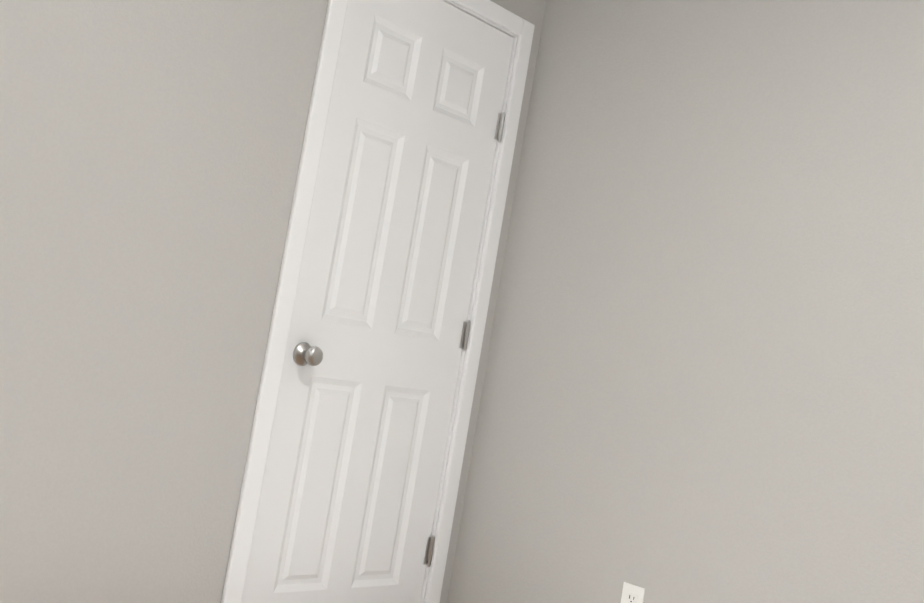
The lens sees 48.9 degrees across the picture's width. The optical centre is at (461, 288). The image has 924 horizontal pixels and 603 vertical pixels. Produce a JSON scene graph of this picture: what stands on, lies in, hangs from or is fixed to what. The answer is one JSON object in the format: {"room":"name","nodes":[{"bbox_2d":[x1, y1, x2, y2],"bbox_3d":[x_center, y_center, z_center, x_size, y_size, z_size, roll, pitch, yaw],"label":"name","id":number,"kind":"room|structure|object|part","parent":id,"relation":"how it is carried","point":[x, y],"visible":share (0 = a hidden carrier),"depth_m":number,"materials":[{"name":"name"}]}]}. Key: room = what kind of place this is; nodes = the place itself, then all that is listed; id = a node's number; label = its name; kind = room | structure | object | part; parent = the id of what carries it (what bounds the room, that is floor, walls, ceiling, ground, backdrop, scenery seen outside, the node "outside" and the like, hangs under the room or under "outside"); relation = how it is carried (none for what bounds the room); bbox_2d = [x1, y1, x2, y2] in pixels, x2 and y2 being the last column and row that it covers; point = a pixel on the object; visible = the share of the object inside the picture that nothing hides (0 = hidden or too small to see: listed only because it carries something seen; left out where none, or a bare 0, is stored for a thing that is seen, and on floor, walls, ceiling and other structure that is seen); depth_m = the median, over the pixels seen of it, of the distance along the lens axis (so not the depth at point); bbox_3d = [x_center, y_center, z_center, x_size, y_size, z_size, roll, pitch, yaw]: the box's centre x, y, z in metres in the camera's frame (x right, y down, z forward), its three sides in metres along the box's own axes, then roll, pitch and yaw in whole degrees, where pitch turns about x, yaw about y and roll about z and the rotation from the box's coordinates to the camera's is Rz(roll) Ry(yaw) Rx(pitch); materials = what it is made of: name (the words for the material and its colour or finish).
{"room":"empty bedroom","nodes":[
{"label":"empty bedroom","id":0,"kind":"room"},
{"bbox_2d":[0,0,526,602],"bbox_3d":[-0.658,-0.169,2.651,0.120,2.465,1.983,6,-5,44],"label":"wall","id":1,"kind":"structure","parent":0,"point":[150,153],"depth_m":2.46,"materials":[{"name":"beige paint"}]},
{"bbox_2d":[241,0,513,602],"bbox_3d":[-0.218,0.116,3.042,0.103,2.035,0.715,6,-5,44],"label":"closet door","id":2,"kind":"structure","parent":1,"relation":"in","point":[356,450],"depth_m":3.04,"materials":[{"name":"white wood"}]},
{"bbox_3d":[-0.421,0.184,2.814,0.068,0.066,0.066,6,-5,44],"label":"knob","id":3,"kind":"part","parent":2,"relation":"part of","materials":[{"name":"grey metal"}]},
{"bbox_2d":[221,0,534,602],"bbox_3d":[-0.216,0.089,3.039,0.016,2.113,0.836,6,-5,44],"label":"door frame","id":4,"kind":"structure","parent":1,"relation":"attached to","point":[522,29],"depth_m":2.79,"materials":[{"name":"white wood"}]},
{"bbox_2d":[440,0,545,602],"bbox_3d":[0.045,-0.002,3.399,0.120,2.465,0.097,6,-5,44],"label":"wall","id":5,"kind":"structure","parent":0,"point":[534,12],"depth_m":3.38,"materials":[{"name":"beige paint"}]},
{"bbox_2d":[447,0,923,602],"bbox_3d":[-0.829,-0.084,4.391,13.380,2.465,0.120,6,-5,44],"label":"wall","id":6,"kind":"structure","parent":0,"point":[703,382],"depth_m":2.85,"materials":[{"name":"beige paint"}]},
{"bbox_2d":[621,582,644,602],"bbox_3d":[0.476,0.890,2.859,0.070,0.114,0.008,6,-5,44],"label":"electrical outlet","id":7,"kind":"object","parent":6,"relation":"attached to","point":[631,593],"visible":1,"depth_m":2.86,"materials":[{"name":"white plastic"}]}
]}

